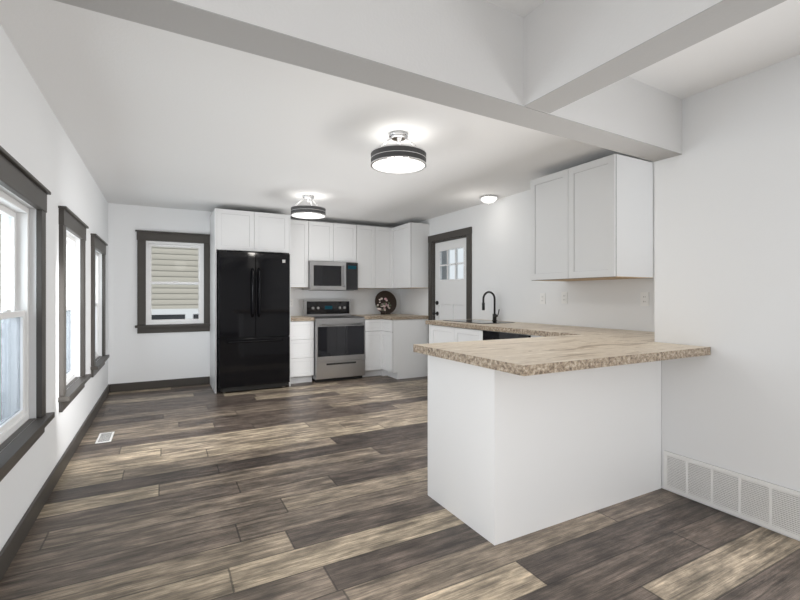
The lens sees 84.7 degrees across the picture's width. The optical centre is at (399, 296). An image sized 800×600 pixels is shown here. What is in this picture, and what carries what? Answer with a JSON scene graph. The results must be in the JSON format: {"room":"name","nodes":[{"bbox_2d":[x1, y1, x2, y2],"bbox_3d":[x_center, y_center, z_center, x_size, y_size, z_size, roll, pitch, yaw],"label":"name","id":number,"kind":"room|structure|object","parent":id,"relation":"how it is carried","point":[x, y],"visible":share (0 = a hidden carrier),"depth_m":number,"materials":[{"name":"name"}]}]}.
{"room":"kitchen","nodes":[
{"label":"kitchen","id":0,"kind":"room"},
{"bbox_2d":[0,375,799,599],"bbox_3d":[0.433,1.240,2.292,4.490,0.060,9.930,0,0,-28],"label":"floor","id":1,"kind":"structure","parent":0,"point":[312,490],"depth_m":2.30,"materials":[{"name":"wood"}]},
{"bbox_2d":[95,432,113,443],"bbox_3d":[-2.533,1.207,3.771,0.110,0.004,0.300,0,0,-28],"label":"floor vent","id":2,"kind":"object","parent":1,"relation":"in","point":[105,437],"visible":1,"depth_m":3.76,"materials":[{"name":"white plastic"}]},
{"bbox_2d":[210,208,290,393],"bbox_3d":[-2.061,0.050,6.019,0.949,2.320,0.697,0,0,-28],"label":"surround","id":3,"kind":"object","parent":1,"relation":"on","point":[243,231],"visible":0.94,"depth_m":5.71,"materials":[{"name":"white wood"}]},
{"bbox_2d":[217,250,289,392],"bbox_3d":[-2.016,0.315,5.936,0.880,1.789,0.833,0,0,-28],"label":"fridge","id":4,"kind":"object","parent":1,"relation":"on","point":[253,320],"visible":0.98,"depth_m":5.60,"materials":[{"name":"black metal"}]},
{"bbox_2d":[291,322,313,383],"bbox_3d":[-1.508,0.774,6.362,0.345,0.872,0.616,0,0,-28],"label":"base cabinet","id":5,"kind":"object","parent":1,"relation":"on","point":[302,333],"depth_m":6.11,"materials":[{"name":"white wood"}]},
{"bbox_2d":[291,316,313,321],"bbox_3d":[-1.504,0.312,6.354,0.348,0.044,0.632,0,0,-28],"label":"countertop","id":6,"kind":"structure","parent":5,"relation":"on","point":[293,318],"depth_m":6.11,"materials":[{"name":"beige stone"}]},
{"bbox_2d":[303,300,364,381],"bbox_3d":[-0.979,0.625,6.548,0.747,1.160,0.734,0,0,-28],"label":"range","id":7,"kind":"object","parent":1,"relation":"on","point":[339,341],"visible":0.98,"depth_m":6.31,"materials":[{"name":"silver metal"}]},
{"bbox_2d":[362,318,378,376],"bbox_3d":[-0.532,0.774,6.863,0.324,0.872,0.655,0,0,-28],"label":"base cabinet","id":8,"kind":"object","parent":1,"relation":"on","point":[371,324],"depth_m":6.61,"materials":[{"name":"white wood"}]},
{"bbox_2d":[379,318,428,378],"bbox_3d":[0.066,0.774,6.685,0.680,0.872,0.342,0,0,-28],"label":"base cabinet","id":9,"kind":"object","parent":1,"relation":"on","point":[391,340],"depth_m":6.54,"materials":[{"name":"white wood"}]},
{"bbox_2d":[351,314,382,317],"bbox_3d":[-0.264,0.312,7.019,0.945,0.044,0.632,0,0,-28],"label":"countertop","id":10,"kind":"structure","parent":9,"relation":"on","point":[361,315],"depth_m":6.78,"materials":[{"name":"beige stone"}]},
{"bbox_2d":[376,298,390,314],"bbox_3d":[-0.267,0.150,7.111,0.258,0.274,0.104,0,0,-28],"label":"flowers","id":11,"kind":"object","parent":10,"relation":"on","point":[383,310],"visible":1,"depth_m":7.09,"materials":[{"name":"grey plant"}]},
{"bbox_2d":[375,291,396,313],"bbox_3d":[-0.232,0.093,7.246,0.390,0.390,0.110,0,0,-28],"label":"decorative plate","id":12,"kind":"object","parent":10,"relation":"on","point":[390,297],"visible":0.79,"depth_m":7.25,"materials":[{"name":"brown ceramic"}]},
{"bbox_2d":[383,314,428,317],"bbox_3d":[0.088,0.312,6.668,0.657,0.044,0.320,0,0,-28],"label":"countertop","id":13,"kind":"structure","parent":9,"relation":"on","point":[386,315],"depth_m":6.63,"materials":[{"name":"beige stone"}]},
{"bbox_2d":[425,323,448,342],"bbox_3d":[0.802,0.774,5.262,0.726,0.872,0.623,0,0,-28],"label":"base cabinet","id":14,"kind":"object","parent":1,"relation":"on","point":[436,334],"depth_m":5.16,"materials":[{"name":"white wood"}]},
{"bbox_2d":[449,327,476,342],"bbox_3d":[1.025,0.774,4.846,0.726,0.872,0.554,0,0,-28],"label":"base cabinet","id":15,"kind":"object","parent":1,"relation":"on","point":[456,334],"depth_m":4.76,"materials":[{"name":"white wood"}]},
{"bbox_2d":[477,327,528,338],"bbox_3d":[1.291,0.774,4.345,0.731,0.872,0.698,0,0,-28],"label":"base cabinet","id":16,"kind":"object","parent":1,"relation":"on","point":[481,333],"depth_m":4.20,"materials":[{"name":"white"}]},
{"bbox_2d":[425,320,616,334],"bbox_3d":[1.177,0.312,4.546,0.742,0.044,2.280,0,0,-28],"label":"countertop","id":17,"kind":"structure","parent":16,"relation":"on","point":[525,328],"depth_m":4.13,"materials":[{"name":"beige stone"}]},
{"bbox_2d":[449,319,491,322],"bbox_3d":[0.896,0.288,5.099,0.444,0.004,0.764,0,0,-28],"label":"sink","id":18,"kind":"object","parent":17,"relation":"in","point":[456,319],"depth_m":5.10,"materials":[{"name":"silver metal"}]},
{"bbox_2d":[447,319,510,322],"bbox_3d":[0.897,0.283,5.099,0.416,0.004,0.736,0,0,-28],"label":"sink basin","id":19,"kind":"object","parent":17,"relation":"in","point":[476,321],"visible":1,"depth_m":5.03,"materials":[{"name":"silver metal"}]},
{"bbox_2d":[482,291,499,320],"bbox_3d":[1.076,0.110,5.204,0.219,0.357,0.108,0,0,-28],"label":"faucet","id":20,"kind":"object","parent":17,"relation":"on","point":[495,315],"visible":0.98,"depth_m":5.23,"materials":[{"name":"black metal"}]},
{"bbox_2d":[428,355,664,545],"bbox_3d":[0.910,0.774,2.726,1.353,0.872,0.616,0,0,-28],"label":"base cabinet","id":21,"kind":"object","parent":1,"relation":"on","point":[533,427],"depth_m":2.38,"materials":[{"name":"white wood"}]},
{"bbox_2d":[413,331,660,366],"bbox_3d":[1.202,0.312,2.927,2.227,0.044,0.597,0,0,-28],"label":"countertop","id":22,"kind":"structure","parent":21,"relation":"on","point":[459,352],"depth_m":2.66,"materials":[{"name":"beige stone"}]},
{"bbox_2d":[473,343,710,374],"bbox_3d":[1.074,0.312,2.331,1.437,0.044,0.333,0,0,-28],"label":"countertop","id":23,"kind":"structure","parent":21,"relation":"on","point":[617,354],"depth_m":2.16,"materials":[{"name":"beige stone"}]},
{"bbox_2d":[0,25,799,550],"bbox_3d":[0.433,-0.065,2.292,4.490,2.550,9.930,0,0,-28],"label":"wall","id":24,"kind":"structure","parent":0,"point":[724,283],"depth_m":2.59,"materials":[{"name":"white paint"}]},
{"bbox_2d":[0,146,54,481],"bbox_3d":[-1.869,0.085,2.096,0.177,1.394,0.994,0,0,-28],"label":"window","id":25,"kind":"structure","parent":24,"relation":"in","point":[16,214],"depth_m":2.35,"materials":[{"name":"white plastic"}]},
{"bbox_2d":[0,384,110,580],"bbox_3d":[-1.405,1.157,1.306,0.019,0.105,9.630,0,0,-28],"label":"baseboard","id":26,"kind":"structure","parent":24,"relation":"attached to","point":[12,545],"depth_m":2.50,"materials":[{"name":"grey wood"}]},
{"bbox_2d":[58,206,90,412],"bbox_3d":[-2.549,0.085,3.365,0.177,1.394,0.994,0,0,-28],"label":"window","id":27,"kind":"structure","parent":24,"relation":"in","point":[70,308],"depth_m":3.55,"materials":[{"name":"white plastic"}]},
{"bbox_2d":[90,233,109,376],"bbox_3d":[-3.239,0.085,4.652,0.177,1.394,0.994,0,0,-28],"label":"window","id":28,"kind":"structure","parent":24,"relation":"in","point":[96,304],"depth_m":4.89,"materials":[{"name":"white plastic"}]},
{"bbox_2d":[111,376,209,391],"bbox_3d":[-3.150,1.157,5.825,1.152,0.105,0.016,0,0,-28],"label":"baseboard","id":29,"kind":"structure","parent":24,"relation":"attached to","point":[120,387],"depth_m":5.80,"materials":[{"name":"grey wood"}]},
{"bbox_2d":[135,230,209,333],"bbox_3d":[-3.031,-0.193,5.928,0.934,1.339,0.177,0,0,-28],"label":"window","id":30,"kind":"structure","parent":24,"relation":"in","point":[150,282],"depth_m":5.88,"materials":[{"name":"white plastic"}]},
{"bbox_2d":[291,220,314,287],"bbox_3d":[-1.544,-0.624,6.495,0.410,0.971,0.346,0,0,-28],"label":"upper cabinet","id":31,"kind":"object","parent":24,"relation":"attached to","point":[302,232],"depth_m":6.37,"materials":[{"name":"white wood"}]},
{"bbox_2d":[315,222,338,261],"bbox_3d":[-1.224,-0.820,6.667,0.436,0.580,0.346,0,0,-28],"label":"upper cabinet","id":32,"kind":"object","parent":24,"relation":"attached to","point":[326,234],"depth_m":6.55,"materials":[{"name":"white wood"}]},
{"bbox_2d":[302,261,357,290],"bbox_3d":[-1.056,-0.308,6.692,0.747,0.425,0.461,0,0,-28],"label":"microwave","id":33,"kind":"object","parent":32,"relation":"attached to","point":[332,276],"visible":0.96,"depth_m":6.52,"materials":[{"name":"silver metal"}]},
{"bbox_2d":[339,224,358,263],"bbox_3d":[-0.942,-0.820,6.818,0.436,0.580,0.346,0,0,-28],"label":"upper cabinet","id":34,"kind":"object","parent":24,"relation":"attached to","point":[348,234],"depth_m":6.71,"materials":[{"name":"white wood"}]},
{"bbox_2d":[358,225,370,287],"bbox_3d":[-0.612,-0.624,6.995,0.432,0.971,0.346,0,0,-28],"label":"upper cabinet","id":35,"kind":"object","parent":24,"relation":"attached to","point":[364,266],"depth_m":6.84,"materials":[{"name":"white wood"}]},
{"bbox_2d":[371,226,390,287],"bbox_3d":[-0.351,-0.624,7.113,0.372,0.971,0.385,0,0,-28],"label":"upper cabinet","id":36,"kind":"object","parent":24,"relation":"attached to","point":[390,258],"depth_m":6.97,"materials":[{"name":"white wood"}]},
{"bbox_2d":[391,222,428,287],"bbox_3d":[0.136,-0.624,6.875,0.378,0.971,0.612,0,0,-28],"label":"upper cabinet","id":37,"kind":"object","parent":24,"relation":"attached to","point":[409,241],"depth_m":6.66,"materials":[{"name":"white wood"}]},
{"bbox_2d":[54,0,786,161],"bbox_3d":[1.158,-1.123,-0.032,3.528,0.515,4.850,0,0,-28],"label":"ceiling beam","id":38,"kind":"structure","parent":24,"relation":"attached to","point":[563,68],"depth_m":1.72,"materials":[{"name":"white paint"}]},
{"bbox_2d":[432,237,465,319],"bbox_3d":[0.710,0.197,6.231,0.127,2.002,0.836,0,0,-28],"label":"kitchen door","id":39,"kind":"structure","parent":24,"relation":"in","point":[450,299],"depth_m":6.28,"materials":[{"name":"painted wood"},{"name":"glass"}]},
{"bbox_2d":[428,227,471,343],"bbox_3d":[0.739,0.145,6.253,0.147,2.130,1.058,0,0,-28],"label":"door frame","id":40,"kind":"structure","parent":24,"relation":"attached to","point":[446,236],"depth_m":6.22,"materials":[{"name":"brown painted wood"}]},
{"bbox_2d":[540,293,544,303],"bbox_3d":[1.522,0.020,4.685,0.008,0.116,0.072,0,0,-28],"label":"electrical outlet","id":41,"kind":"object","parent":24,"relation":"attached to","point":[542,298],"visible":1,"depth_m":4.68,"materials":[{"name":"white plastic"}]},
{"bbox_2d":[561,292,567,303],"bbox_3d":[1.659,0.010,4.430,0.008,0.116,0.072,0,0,-28],"label":"electrical outlet","id":42,"kind":"object","parent":24,"relation":"attached to","point":[564,297],"visible":1,"depth_m":4.42,"materials":[{"name":"white plastic"}]},
{"bbox_2d":[530,154,652,280],"bbox_3d":[1.666,-0.632,3.906,0.486,0.955,0.892,0,0,-28],"label":"upper cabinet","id":43,"kind":"object","parent":24,"relation":"attached to","point":[592,220],"visible":1,"depth_m":3.60,"materials":[{"name":"white wood"}]},
{"bbox_2d":[640,292,648,305],"bbox_3d":[2.056,0.020,3.689,0.008,0.116,0.072,0,0,-28],"label":"electrical outlet","id":44,"kind":"object","parent":24,"relation":"attached to","point":[644,298],"visible":1,"depth_m":3.69,"materials":[{"name":"white plastic"}]},
{"bbox_2d":[664,450,799,539],"bbox_3d":[1.918,1.081,2.271,0.011,0.233,1.100,0,0,-28],"label":"air vent","id":45,"kind":"object","parent":24,"relation":"in","point":[775,507],"visible":1,"depth_m":2.41,"materials":[{"name":"grey metal"}]},
{"bbox_2d":[0,0,799,226],"bbox_3d":[0.433,-1.288,2.292,4.490,0.205,9.930,0,0,-28],"label":"ceiling","id":46,"kind":"structure","parent":0,"point":[146,115],"depth_m":2.98,"materials":[{"name":"white paint"}]},
{"bbox_2d":[291,195,325,218],"bbox_3d":[-1.078,-1.060,5.163,0.405,0.247,0.405,0,0,-28],"label":"ceiling light","id":47,"kind":"object","parent":46,"relation":"attached to","point":[311,211],"visible":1,"depth_m":5.05,"materials":[{"name":"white glass"}]},
{"bbox_2d":[371,131,425,173],"bbox_3d":[-0.011,-1.060,3.194,0.405,0.247,0.405,0,0,-28],"label":"ceiling light","id":48,"kind":"object","parent":46,"relation":"attached to","point":[399,158],"visible":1,"depth_m":3.09,"materials":[{"name":"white glass"}]},
{"bbox_2d":[480,195,497,202],"bbox_3d":[1.051,-1.161,5.193,0.210,0.101,0.210,0,0,-28],"label":"ceiling light","id":49,"kind":"object","parent":46,"relation":"attached to","point":[488,198],"visible":0.88,"depth_m":5.13,"materials":[{"name":"white glass"}]},
{"label":"outside","id":50,"kind":"structure","parent":0,"visible":0},
{"bbox_2d":[0,213,197,418],"bbox_3d":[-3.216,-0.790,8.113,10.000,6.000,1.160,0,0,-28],"label":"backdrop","id":51,"kind":"structure","parent":50,"point":[164,296],"depth_m":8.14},
{"bbox_2d":[450,248,462,278],"bbox_3d":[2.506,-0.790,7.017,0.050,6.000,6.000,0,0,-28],"label":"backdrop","id":52,"kind":"structure","parent":50,"point":[460,259],"depth_m":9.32,"materials":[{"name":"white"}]}
]}

